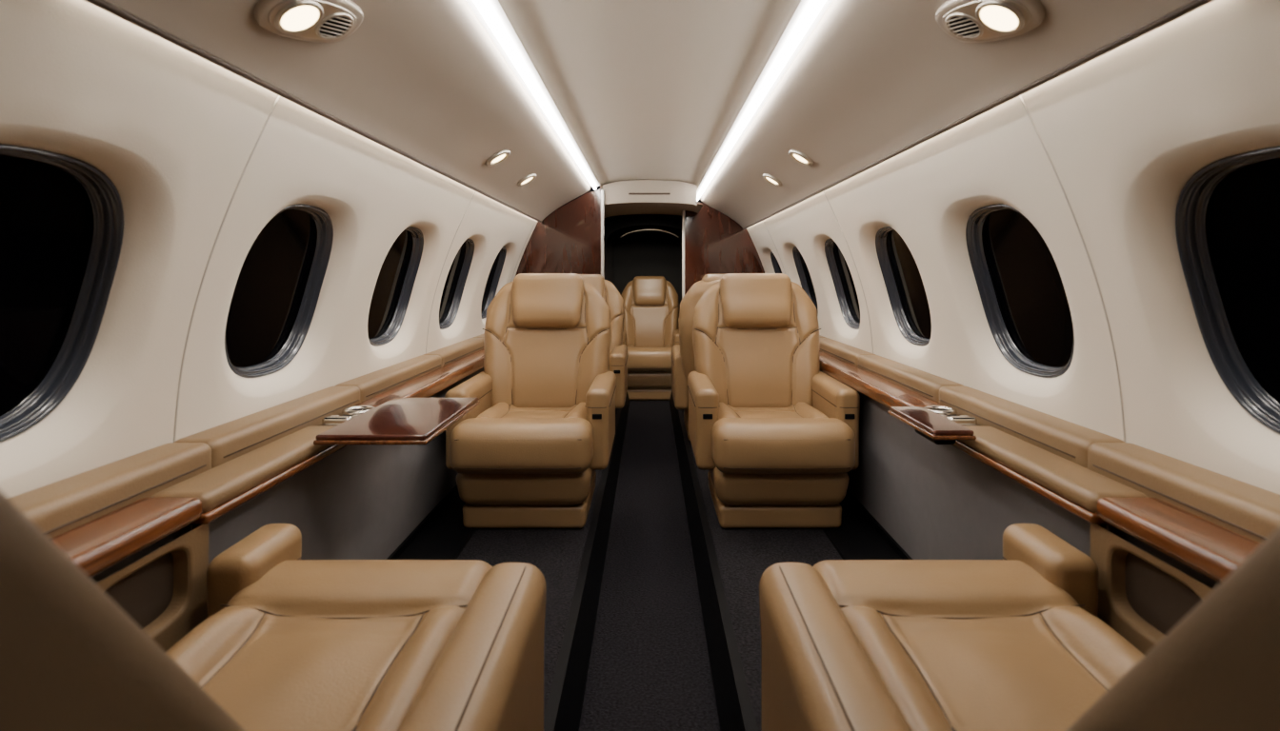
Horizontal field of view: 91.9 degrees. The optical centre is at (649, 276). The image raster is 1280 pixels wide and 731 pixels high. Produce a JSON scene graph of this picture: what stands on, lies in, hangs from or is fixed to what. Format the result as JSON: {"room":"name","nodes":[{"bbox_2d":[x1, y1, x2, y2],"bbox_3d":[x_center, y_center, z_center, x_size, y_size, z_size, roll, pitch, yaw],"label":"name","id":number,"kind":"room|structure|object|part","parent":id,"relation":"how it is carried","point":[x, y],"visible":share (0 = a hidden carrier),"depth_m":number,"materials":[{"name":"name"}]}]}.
{"room":"aircraft cabin","nodes":[
{"label":"aircraft cabin","id":0,"kind":"room"},
{"bbox_2d":[0,0,537,583],"bbox_3d":[-0.838,0.254,1.400,0.252,1.252,5.200,0,0,0],"label":"wall","id":1,"kind":"structure","parent":0,"point":[175,131],"depth_m":1.19,"materials":[{"name":"beige plastic"}]},
{"bbox_2d":[0,143,123,442],"bbox_3d":[-0.917,0.036,0.866,0.145,0.425,0.374,0,0,0],"label":"window","id":2,"kind":"structure","parent":1,"relation":"in","point":[62,216],"depth_m":0.97,"materials":[{"name":"grey glass"}]},
{"bbox_3d":[-0.935,0.029,0.866,0.106,0.390,0.330,0,0,0],"label":"pane","id":3,"kind":"part","parent":2,"relation":"part of","materials":[{"name":"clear glass"}]},
{"bbox_2d":[96,523,208,652],"bbox_3d":[-0.764,0.644,0.630,0.040,0.460,0.860,0,0,0],"label":"panel","id":4,"kind":"object","parent":1,"relation":"attached to","point":[164,591],"visible":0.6,"depth_m":0.97,"materials":[{"name":"leather"}]},
{"bbox_2d":[173,95,279,442],"bbox_3d":[-0.826,0.021,1.206,0.212,0.748,0.005,0,0,0],"label":"trim","id":5,"kind":"structure","parent":1,"relation":"attached to","point":[278,96],"depth_m":1.20,"materials":[{"name":"beige plastic"}]},
{"bbox_2d":[8,333,484,578],"bbox_3d":[-0.829,0.364,1.448,0.202,0.094,5.100,0,0,0],"label":"ledge","id":6,"kind":"object","parent":1,"relation":"attached to","point":[100,517],"visible":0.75,"depth_m":1.11,"materials":[{"name":"leather"}]},
{"bbox_3d":[-0.782,0.380,0.610,0.106,0.038,0.820,0,0,0],"label":"wood rail","id":7,"kind":"part","parent":6,"relation":"part of","materials":[{"name":"brown wood"}]},
{"bbox_2d":[318,405,375,425],"bbox_3d":[-0.779,0.365,1.615,0.090,0.028,0.196,0,0,0],"label":"cup holder","id":8,"kind":"object","parent":6,"relation":"attached to","point":[350,412],"visible":0.61,"depth_m":1.58,"materials":[{"name":"silver metal"}]},
{"bbox_3d":[-0.779,0.374,1.615,0.090,0.010,0.196,0,0,0],"label":"plate","id":9,"kind":"part","parent":8,"relation":"part of","materials":[{"name":"silver metal"}]},
{"bbox_2d":[341,405,375,417],"bbox_3d":[-0.779,0.362,1.661,0.084,0.016,0.084,0,0,0],"label":"cup","id":10,"kind":"object","parent":8,"relation":"on","point":[357,410],"depth_m":1.64,"materials":[{"name":"silver metal"}]},
{"bbox_2d":[313,398,479,444],"bbox_3d":[-0.605,0.371,1.550,0.246,0.052,0.426,0,0,0],"label":"folding table","id":11,"kind":"object","parent":6,"relation":"attached to","point":[397,421],"visible":1,"depth_m":1.45,"materials":[{"name":"brown wood"}]},
{"bbox_3d":[-0.782,0.385,2.858,0.106,0.048,2.276,0,0,0],"label":"wood rail","id":12,"kind":"part","parent":6,"relation":"part of","materials":[{"name":"brown wood"}]},
{"bbox_2d":[224,203,333,378],"bbox_3d":[-0.917,0.036,1.545,0.145,0.425,0.374,0,0,0],"label":"window","id":13,"kind":"structure","parent":1,"relation":"in","point":[276,293],"depth_m":1.57,"materials":[{"name":"grey"}]},
{"bbox_2d":[84,0,541,222],"bbox_3d":[-0.699,-0.347,1.400,0.012,0.010,5.200,0,0,0],"label":"trim","id":14,"kind":"structure","parent":1,"relation":"attached to","point":[104,5],"depth_m":1.08,"materials":[{"name":"brown"}]},
{"bbox_2d":[367,226,423,346],"bbox_3d":[-0.917,0.036,2.224,0.145,0.425,0.374,0,0,0],"label":"window","id":15,"kind":"structure","parent":1,"relation":"in","point":[395,281],"depth_m":2.29,"materials":[{"name":"grey glass"}]},
{"bbox_2d":[386,484,458,559],"bbox_3d":[-0.784,0.865,2.540,0.010,0.030,2.920,0,0,0],"label":"baseboard","id":16,"kind":"structure","parent":1,"relation":"attached to","point":[410,538],"depth_m":2.12,"materials":[{"name":"black"}]},
{"bbox_2d":[425,191,475,353],"bbox_3d":[-0.826,0.021,2.563,0.212,0.748,0.005,0,0,0],"label":"trim","id":17,"kind":"structure","parent":1,"relation":"attached to","point":[474,191],"depth_m":2.56,"materials":[{"name":"beige plastic"}]},
{"bbox_2d":[439,238,474,329],"bbox_3d":[-0.917,0.036,2.903,0.145,0.425,0.374,0,0,0],"label":"window","id":18,"kind":"structure","parent":1,"relation":"in","point":[455,282],"depth_m":3.01,"materials":[{"name":"grey glass"}]},
{"bbox_3d":[-0.935,0.029,2.903,0.106,0.390,0.330,0,0,0],"label":"pane","id":19,"kind":"part","parent":18,"relation":"part of","materials":[{"name":"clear glass"}]},
{"bbox_2d":[480,245,506,319],"bbox_3d":[-0.917,0.036,3.582,0.145,0.425,0.374,0,0,0],"label":"window","id":20,"kind":"structure","parent":1,"relation":"in","point":[492,281],"depth_m":3.72,"materials":[{"name":"grey glass"}]},
{"bbox_3d":[-0.935,0.029,3.582,0.106,0.390,0.330,0,0,0],"label":"pane","id":21,"kind":"part","parent":20,"relation":"part of","materials":[{"name":"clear glass"}]},
{"bbox_2d":[105,0,590,220],"bbox_3d":[-0.543,-0.461,1.400,0.323,0.229,5.200,0,0,0],"label":"ceiling","id":22,"kind":"structure","parent":0,"point":[426,79],"depth_m":1.43,"materials":[{"name":"beige plastic"}]},
{"bbox_2d":[254,0,363,42],"bbox_3d":[-0.575,-0.444,1.055,0.103,0.083,0.198,0,0,13],"label":"light","id":23,"kind":"object","parent":22,"relation":"attached to","point":[321,21],"visible":1,"depth_m":1.04,"materials":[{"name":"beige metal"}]},
{"bbox_2d":[315,12,354,39],"bbox_3d":[-0.556,-0.442,1.095,0.059,0.040,0.069,0,0,0],"label":"vent","id":24,"kind":"object","parent":23,"relation":"attached to","point":[331,26],"depth_m":1.09,"materials":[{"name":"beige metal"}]},
{"bbox_2d":[485,149,510,166],"bbox_3d":[-0.569,-0.445,2.330,0.094,0.062,0.094,0,0,44],"label":"recessed light","id":25,"kind":"object","parent":22,"relation":"in","point":[500,156],"visible":1,"depth_m":2.32,"materials":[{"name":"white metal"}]},
{"bbox_2d":[517,173,536,186],"bbox_3d":[-0.569,-0.445,2.870,0.094,0.062,0.094,0,0,44],"label":"recessed light","id":26,"kind":"object","parent":22,"relation":"in","point":[528,179],"visible":1,"depth_m":2.85,"materials":[{"name":"white metal"}]},
{"bbox_2d":[397,491,477,559],"bbox_3d":[-0.693,0.877,2.550,0.185,0.006,2.900,0,0,0],"label":"floor","id":27,"kind":"structure","parent":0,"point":[446,536],"depth_m":2.07,"materials":[{"name":"black carpet"}]},
{"bbox_2d":[516,187,603,277],"bbox_3d":[-0.610,0.152,4.022,0.632,1.454,0.055,0,0,0],"label":"wall","id":28,"kind":"structure","parent":0,"point":[570,239],"depth_m":4.00,"materials":[{"name":"brown wood"}]},
{"bbox_2d":[602,180,696,206],"bbox_3d":[0.000,-0.543,4.061,0.612,0.171,0.077,0,0,0],"label":"panel","id":29,"kind":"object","parent":28,"relation":"attached to","point":[635,191],"depth_m":4.03,"materials":[{"name":"beige plastic"}]},
{"bbox_2d":[614,225,681,232],"bbox_3d":[0.000,-0.466,5.835,0.740,0.001,1.530,0,0,0],"label":"ceiling","id":30,"kind":"structure","parent":0,"point":[636,228],"depth_m":6.11,"materials":[{"name":"black"}]},
{"bbox_2d":[497,0,801,190],"bbox_3d":[0.000,-0.601,1.700,0.770,0.061,5.800,0,0,0],"label":"ceiling","id":31,"kind":"structure","parent":0,"point":[646,90],"depth_m":1.86,"materials":[{"name":"beige plastic"}]},
{"bbox_2d":[465,0,599,189],"bbox_3d":[-0.350,-0.567,2.460,0.065,0.026,3.020,0,0,0],"label":"light strip","id":32,"kind":"object","parent":31,"relation":"attached to","point":[490,14],"visible":1,"depth_m":1.72,"materials":[{"name":"white plastic"}]},
{"bbox_2d":[696,0,833,200],"bbox_3d":[0.350,-0.567,2.760,0.065,0.026,3.620,0,0,0],"label":"light strip","id":33,"kind":"object","parent":31,"relation":"attached to","point":[808,14],"visible":0.81,"depth_m":1.74,"materials":[{"name":"white plastic"}]},
{"bbox_2d":[579,400,719,730],"bbox_3d":[0.000,1.010,2.500,0.316,0.020,7.400,0,0,0],"label":"floor","id":34,"kind":"structure","parent":0,"point":[650,670],"depth_m":1.85,"materials":[{"name":"grey carpet"}]},
{"bbox_2d":[620,276,679,400],"bbox_3d":[0.000,0.499,5.184,0.565,0.996,0.703,0,0,0],"label":"seat","id":35,"kind":"object","parent":34,"relation":"on","point":[650,303],"visible":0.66,"depth_m":5.35,"materials":[{"name":"beige leather"}]},
{"bbox_3d":[-0.240,0.625,5.215,0.081,0.321,0.470,0,0,0],"label":"armrest","id":36,"kind":"part","parent":35,"relation":"part of","materials":[{"name":"beige leather"}]},
{"bbox_2d":[627,344,671,372],"bbox_3d":[0.000,0.665,5.121,0.456,0.189,0.578,0,0,0],"label":"seat cushion","id":37,"kind":"object","parent":35,"relation":"on","point":[641,358],"depth_m":4.84,"materials":[{"name":"beige leather"}]},
{"bbox_3d":[0.000,0.349,5.427,0.518,0.659,0.217,0,0,0],"label":"backrest","id":38,"kind":"part","parent":35,"relation":"part of","materials":[{"name":"beige leather"}]},
{"bbox_3d":[0.240,0.625,5.215,0.081,0.321,0.470,0,0,0],"label":"armrest","id":39,"kind":"part","parent":35,"relation":"part of","materials":[{"name":"beige leather"}]},
{"bbox_2d":[456,408,842,730],"bbox_3d":[0.000,0.980,2.700,1.860,0.200,7.800,0,0,0],"label":"floor","id":40,"kind":"structure","parent":0,"point":[743,555],"depth_m":1.94,"materials":[{"name":"grey carpet"}]},
{"bbox_2d":[0,490,546,730],"bbox_3d":[-0.442,0.464,0.673,0.560,0.828,0.958,0,0,0],"label":"seat","id":41,"kind":"object","parent":40,"relation":"on","point":[285,643],"visible":1,"depth_m":0.78,"materials":[{"name":"beige leather"}]},
{"bbox_3d":[-0.478,0.342,0.420,0.313,0.575,0.453,0,0,0],"label":"backrest","id":42,"kind":"part","parent":41,"relation":"part of","materials":[{"name":"leather"}]},
{"bbox_3d":[-0.678,0.515,1.070,0.084,0.127,0.160,0,0,0],"label":"armrest","id":43,"kind":"part","parent":41,"relation":"part of","materials":[{"name":"beige leather"}]},
{"bbox_2d":[165,560,492,730],"bbox_3d":[-0.470,0.580,0.849,0.413,0.173,0.578,0,0,0],"label":"seat cushion","id":44,"kind":"object","parent":41,"relation":"on","point":[289,645],"depth_m":0.88,"materials":[{"name":"beige leather"}]},
{"bbox_3d":[-0.214,0.655,0.780,0.104,0.407,0.440,0,0,0],"label":"armrest","id":45,"kind":"part","parent":41,"relation":"part of","materials":[{"name":"beige leather"}]},
{"bbox_2d":[444,273,616,528],"bbox_3d":[-0.435,0.433,2.384,0.588,0.890,0.703,0,0,0],"label":"seat","id":46,"kind":"object","parent":40,"relation":"on","point":[529,455],"visible":0.98,"depth_m":2.26,"materials":[{"name":"beige leather"}]},
{"bbox_3d":[-0.685,0.545,2.415,0.084,0.287,0.470,0,0,0],"label":"armrest","id":47,"kind":"part","parent":46,"relation":"part of","materials":[{"name":"beige leather"}]},
{"bbox_2d":[449,402,593,474],"bbox_3d":[-0.435,0.581,2.321,0.475,0.169,0.578,0,0,0],"label":"seat cushion","id":48,"kind":"object","parent":46,"relation":"on","point":[492,438],"depth_m":2.05,"materials":[{"name":"beige leather"}]},
{"bbox_3d":[-0.435,0.299,2.627,0.540,0.588,0.217,0,0,0],"label":"backrest","id":49,"kind":"part","parent":46,"relation":"part of","materials":[{"name":"beige leather"}]},
{"bbox_3d":[-0.185,0.545,2.415,0.084,0.287,0.470,0,0,0],"label":"armrest","id":50,"kind":"part","parent":46,"relation":"part of","materials":[{"name":"beige leather"}]},
{"bbox_2d":[519,205,614,284],"bbox_3d":[-0.618,0.206,5.275,0.504,1.345,2.350,0,0,0],"label":"closet","id":51,"kind":"object","parent":40,"relation":"on","point":[609,249],"visible":0.02,"depth_m":5.66,"materials":[{"name":"brown wood"}]},
{"bbox_2d":[543,392,629,730],"bbox_3d":[-0.183,0.946,1.850,0.054,0.148,6.100,0,0,0],"label":"trim","id":52,"kind":"structure","parent":40,"relation":"on","point":[565,703],"depth_m":1.68,"materials":[{"name":"black"}]},
{"bbox_2d":[579,274,628,408],"bbox_3d":[-0.418,0.433,3.404,0.588,0.890,0.703,0,0,0],"label":"seat","id":53,"kind":"object","parent":40,"relation":"on","point":[618,354],"visible":0.22,"depth_m":3.59,"materials":[{"name":"beige leather"}]},
{"bbox_3d":[-0.418,0.299,3.647,0.540,0.588,0.217,0,0,0],"label":"backrest","id":54,"kind":"part","parent":53,"relation":"part of","materials":[{"name":"beige leather"}]},
{"bbox_3d":[-0.168,0.545,3.435,0.084,0.287,0.470,0,0,0],"label":"armrest","id":55,"kind":"part","parent":53,"relation":"part of","materials":[{"name":"beige leather"}]},
{"bbox_2d":[670,274,724,440],"bbox_3d":[0.418,0.433,3.436,0.588,0.890,0.703,0,0,0],"label":"seat","id":56,"kind":"object","parent":40,"relation":"on","point":[682,355],"visible":0.21,"depth_m":3.13,"materials":[{"name":"beige leather"}]},
{"bbox_3d":[0.168,0.545,3.405,0.084,0.287,0.470,0,0,0],"label":"armrest","id":57,"kind":"part","parent":56,"relation":"part of","materials":[{"name":"beige leather"}]},
{"bbox_3d":[0.418,0.299,3.193,0.540,0.588,0.217,0,0,0],"label":"backrest","id":58,"kind":"part","parent":56,"relation":"part of","materials":[{"name":"beige leather"}]},
{"bbox_2d":[687,273,859,528],"bbox_3d":[0.455,0.433,2.384,0.588,0.890,0.703,0,0,0],"label":"seat","id":59,"kind":"object","parent":40,"relation":"on","point":[776,436],"visible":1,"depth_m":2.23,"materials":[{"name":"beige leather"}]},
{"bbox_3d":[0.205,0.545,2.415,0.084,0.287,0.470,0,0,0],"label":"armrest","id":60,"kind":"part","parent":59,"relation":"part of","materials":[{"name":"beige leather"}]},
{"bbox_3d":[0.455,0.299,2.627,0.540,0.588,0.217,0,0,0],"label":"backrest","id":61,"kind":"part","parent":59,"relation":"part of","materials":[{"name":"beige leather"}]},
{"bbox_2d":[711,402,855,474],"bbox_3d":[0.455,0.581,2.321,0.475,0.169,0.578,0,0,0],"label":"seat cushion","id":62,"kind":"object","parent":59,"relation":"on","point":[748,438],"depth_m":2.05,"materials":[{"name":"beige leather"}]},
{"bbox_3d":[0.705,0.545,2.415,0.084,0.287,0.470,0,0,0],"label":"armrest","id":63,"kind":"part","parent":59,"relation":"part of","materials":[{"name":"beige leather"}]},
{"bbox_2d":[759,523,1279,730],"bbox_3d":[0.452,0.464,0.673,0.560,0.828,0.958,0,0,0],"label":"seat","id":64,"kind":"object","parent":40,"relation":"on","point":[1018,642],"visible":1,"depth_m":0.80,"materials":[{"name":"beige leather"}]},
{"bbox_3d":[0.224,0.655,0.780,0.104,0.407,0.440,0,0,0],"label":"armrest","id":65,"kind":"part","parent":64,"relation":"part of","materials":[{"name":"beige leather"}]},
{"bbox_2d":[812,560,1144,730],"bbox_3d":[0.480,0.580,0.849,0.413,0.173,0.578,0,0,0],"label":"seat cushion","id":66,"kind":"object","parent":64,"relation":"on","point":[955,645],"depth_m":0.88,"materials":[{"name":"beige leather"}]},
{"bbox_3d":[0.688,0.515,1.070,0.084,0.127,0.160,0,0,0],"label":"armrest","id":67,"kind":"part","parent":64,"relation":"part of","materials":[{"name":"beige leather"}]},
{"bbox_3d":[0.488,0.342,0.420,0.313,0.575,0.453,0,0,0],"label":"backrest","id":68,"kind":"part","parent":64,"relation":"part of","materials":[{"name":"leather"}]},
{"bbox_2d":[603,203,703,218],"bbox_3d":[0.000,-0.482,4.550,0.716,0.035,0.900,0,0,0],"label":"ceiling","id":69,"kind":"structure","parent":0,"point":[626,209],"depth_m":4.55,"materials":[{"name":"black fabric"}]},
{"bbox_2d":[604,214,681,244],"bbox_3d":[0.000,-0.340,5.023,0.716,0.319,0.074,0,0,0],"label":"arch","id":70,"kind":"object","parent":69,"relation":"attached to","point":[611,225],"visible":0.91,"depth_m":5.00,"materials":[{"name":"black"}]},
{"bbox_2d":[603,214,724,321],"bbox_3d":[0.000,0.210,6.600,1.900,1.740,0.001,0,0,0],"label":"wall","id":71,"kind":"structure","parent":0,"point":[635,253],"depth_m":6.60,"materials":[{"name":"black"}]},
{"bbox_2d":[681,201,764,299],"bbox_3d":[0.585,0.152,4.622,0.682,1.454,0.055,0,0,0],"label":"wall","id":72,"kind":"structure","parent":0,"point":[712,243],"depth_m":4.60,"materials":[{"name":"brown wood"}]},
{"bbox_2d":[669,392,758,730],"bbox_3d":[0.183,0.946,1.850,0.054,0.148,6.100,0,0,0],"label":"trim","id":73,"kind":"structure","parent":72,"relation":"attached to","point":[733,703],"depth_m":1.69,"materials":[{"name":"black"}]},
{"bbox_2d":[725,215,763,268],"bbox_3d":[0.618,0.206,5.575,0.504,1.345,1.750,0,0,0],"label":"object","id":74,"kind":"object","parent":72,"relation":"attached to","point":[726,215],"visible":0.02,"depth_m":4.70,"materials":[{"name":"brown wood"}]},
{"bbox_2d":[821,497,901,559],"bbox_3d":[0.693,0.877,2.550,0.185,0.006,2.900,0,0,0],"label":"floor","id":75,"kind":"structure","parent":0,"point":[856,538],"depth_m":2.06,"materials":[{"name":"black carpet"}]},
{"bbox_2d":[700,0,1193,228],"bbox_3d":[0.543,-0.461,1.700,0.323,0.229,5.800,0,0,0],"label":"ceiling","id":76,"kind":"structure","parent":0,"point":[872,79],"depth_m":1.44,"materials":[{"name":"beige plastic"}]},
{"bbox_2d":[762,173,781,186],"bbox_3d":[0.569,-0.445,2.870,0.094,0.062,0.094,0,0,44],"label":"recessed light","id":77,"kind":"object","parent":76,"relation":"in","point":[770,179],"visible":1,"depth_m":2.85,"materials":[{"name":"white glass"}]},
{"bbox_2d":[788,149,813,166],"bbox_3d":[0.569,-0.445,2.330,0.094,0.062,0.094,0,0,44],"label":"recessed light","id":78,"kind":"object","parent":76,"relation":"in","point":[798,156],"visible":1,"depth_m":2.32,"materials":[{"name":"white glass"}]},
{"bbox_2d":[935,0,1044,42],"bbox_3d":[0.575,-0.444,1.055,0.102,0.083,0.198,0,0,-15],"label":"light","id":79,"kind":"object","parent":76,"relation":"attached to","point":[969,21],"visible":1,"depth_m":1.04,"materials":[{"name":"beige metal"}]},
{"bbox_2d":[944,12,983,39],"bbox_3d":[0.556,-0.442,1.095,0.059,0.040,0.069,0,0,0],"label":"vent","id":80,"kind":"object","parent":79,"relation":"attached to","point":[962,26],"depth_m":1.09,"materials":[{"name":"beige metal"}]},
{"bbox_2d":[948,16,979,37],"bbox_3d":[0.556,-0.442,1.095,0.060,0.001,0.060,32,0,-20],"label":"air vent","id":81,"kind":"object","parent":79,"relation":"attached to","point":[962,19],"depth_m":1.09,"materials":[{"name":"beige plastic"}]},
{"bbox_2d":[746,0,1279,589],"bbox_3d":[0.838,0.254,1.700,0.252,1.252,5.800,0,0,0],"label":"wall","id":82,"kind":"structure","parent":0,"point":[1123,131],"depth_m":1.22,"materials":[{"name":"beige plastic"}]},
{"bbox_2d":[770,251,781,273],"bbox_3d":[0.917,0.036,4.261,0.145,0.425,0.374,0,0,0],"label":"window","id":83,"kind":"structure","parent":82,"relation":"in","point":[775,265],"depth_m":4.41,"materials":[{"name":"grey glass"}]},
{"bbox_2d":[792,245,818,315],"bbox_3d":[0.917,0.036,3.582,0.145,0.425,0.374,0,0,0],"label":"window","id":84,"kind":"structure","parent":82,"relation":"in","point":[806,281],"depth_m":3.72,"materials":[{"name":"grey"}]},
{"bbox_3d":[0.935,0.029,3.582,0.106,0.390,0.330,0,0,0],"label":"pane","id":85,"kind":"part","parent":84,"relation":"part of","materials":[{"name":"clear glass"}]},
{"bbox_2d":[824,238,859,329],"bbox_3d":[0.917,0.036,2.903,0.145,0.425,0.374,0,0,0],"label":"window","id":86,"kind":"structure","parent":82,"relation":"in","point":[843,282],"depth_m":3.01,"materials":[{"name":"grey glass"}]},
{"bbox_3d":[0.935,0.029,2.903,0.106,0.390,0.330,0,0,0],"label":"pane","id":87,"kind":"part","parent":86,"relation":"part of","materials":[{"name":"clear glass"}]},
{"bbox_2d":[823,191,873,353],"bbox_3d":[0.826,0.021,2.563,0.212,0.748,0.005,0,0,0],"label":"trim","id":88,"kind":"structure","parent":82,"relation":"attached to","point":[824,191],"depth_m":2.56,"materials":[{"name":"beige plastic"}]},
{"bbox_2d":[845,490,912,559],"bbox_3d":[0.784,0.865,2.540,0.010,0.030,2.920,0,0,0],"label":"baseboard","id":89,"kind":"structure","parent":82,"relation":"attached to","point":[888,538],"depth_m":2.11,"materials":[{"name":"black"}]},
{"bbox_2d":[875,226,931,346],"bbox_3d":[0.917,0.036,2.224,0.145,0.425,0.374,0,0,0],"label":"window","id":90,"kind":"structure","parent":82,"relation":"in","point":[906,291],"depth_m":2.29,"materials":[{"name":"grey glass"}]},
{"bbox_2d":[742,0,1214,230],"bbox_3d":[0.699,-0.347,1.700,0.012,0.010,5.800,0,0,0],"label":"trim","id":91,"kind":"structure","parent":82,"relation":"attached to","point":[1193,5],"depth_m":1.08,"materials":[{"name":"brown"}]},
{"bbox_2d":[965,203,1074,378],"bbox_3d":[0.917,0.036,1.545,0.145,0.425,0.374,0,0,0],"label":"window","id":92,"kind":"structure","parent":82,"relation":"in","point":[1022,292],"depth_m":1.57,"materials":[{"name":"grey glass"}]},
{"bbox_2d":[819,335,1279,583],"bbox_3d":[0.829,0.364,1.748,0.202,0.094,5.700,0,0,0],"label":"ledge","id":93,"kind":"object","parent":82,"relation":"attached to","point":[1209,522],"visible":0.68,"depth_m":1.10,"materials":[{"name":"leather"}]},
{"bbox_3d":[0.782,0.385,3.158,0.106,0.048,2.876,0,0,0],"label":"wood rail","id":94,"kind":"part","parent":93,"relation":"part of","materials":[{"name":"brown wood"}]},
{"bbox_2d":[888,406,976,444],"bbox_3d":[0.680,0.371,1.510,0.096,0.052,0.266,0,0,0],"label":"folding table","id":95,"kind":"object","parent":93,"relation":"attached to","point":[939,430],"visible":1,"depth_m":1.45,"materials":[{"name":"brown wood"}]},
{"bbox_2d":[923,405,980,425],"bbox_3d":[0.779,0.365,1.615,0.090,0.028,0.196,0,0,0],"label":"control unit","id":96,"kind":"object","parent":93,"relation":"attached to","point":[948,412],"visible":0.56,"depth_m":1.58,"materials":[{"name":"silver metal"}]},
{"bbox_2d":[923,405,957,417],"bbox_3d":[0.779,0.362,1.661,0.084,0.016,0.084,0,0,0],"label":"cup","id":97,"kind":"object","parent":96,"relation":"on","point":[939,410],"depth_m":1.64,"materials":[{"name":"silver metal"}]},
{"bbox_3d":[0.779,0.374,1.615,0.090,0.010,0.196,0,0,0],"label":"plate","id":98,"kind":"part","parent":96,"relation":"part of","materials":[{"name":"silver metal"}]},
{"bbox_3d":[0.782,0.380,0.610,0.106,0.038,0.820,0,0,0],"label":"wood rail","id":99,"kind":"part","parent":93,"relation":"part of","materials":[{"name":"brown wood"}]},
{"bbox_2d":[1019,95,1125,442],"bbox_3d":[0.826,0.021,1.206,0.212,0.748,0.005,0,0,0],"label":"trim","id":100,"kind":"structure","parent":82,"relation":"attached to","point":[1020,96],"depth_m":1.20,"materials":[{"name":"beige plastic"}]},
{"bbox_2d":[1090,523,1213,655],"bbox_3d":[0.764,0.644,0.630,0.040,0.460,0.860,0,0,0],"label":"panel","id":101,"kind":"object","parent":82,"relation":"attached to","point":[1142,597],"visible":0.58,"depth_m":0.96,"materials":[{"name":"leather"}]},
{"bbox_2d":[1175,145,1279,434],"bbox_3d":[0.917,0.036,0.866,0.145,0.425,0.374,0,0,0],"label":"window","id":102,"kind":"structure","parent":82,"relation":"in","point":[1228,211],"depth_m":0.98,"materials":[{"name":"grey glass"}]},
{"bbox_3d":[0.935,0.029,0.866,0.106,0.390,0.330,0,0,0],"label":"pane","id":103,"kind":"part","parent":102,"relation":"part of","materials":[{"name":"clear glass"}]}
]}

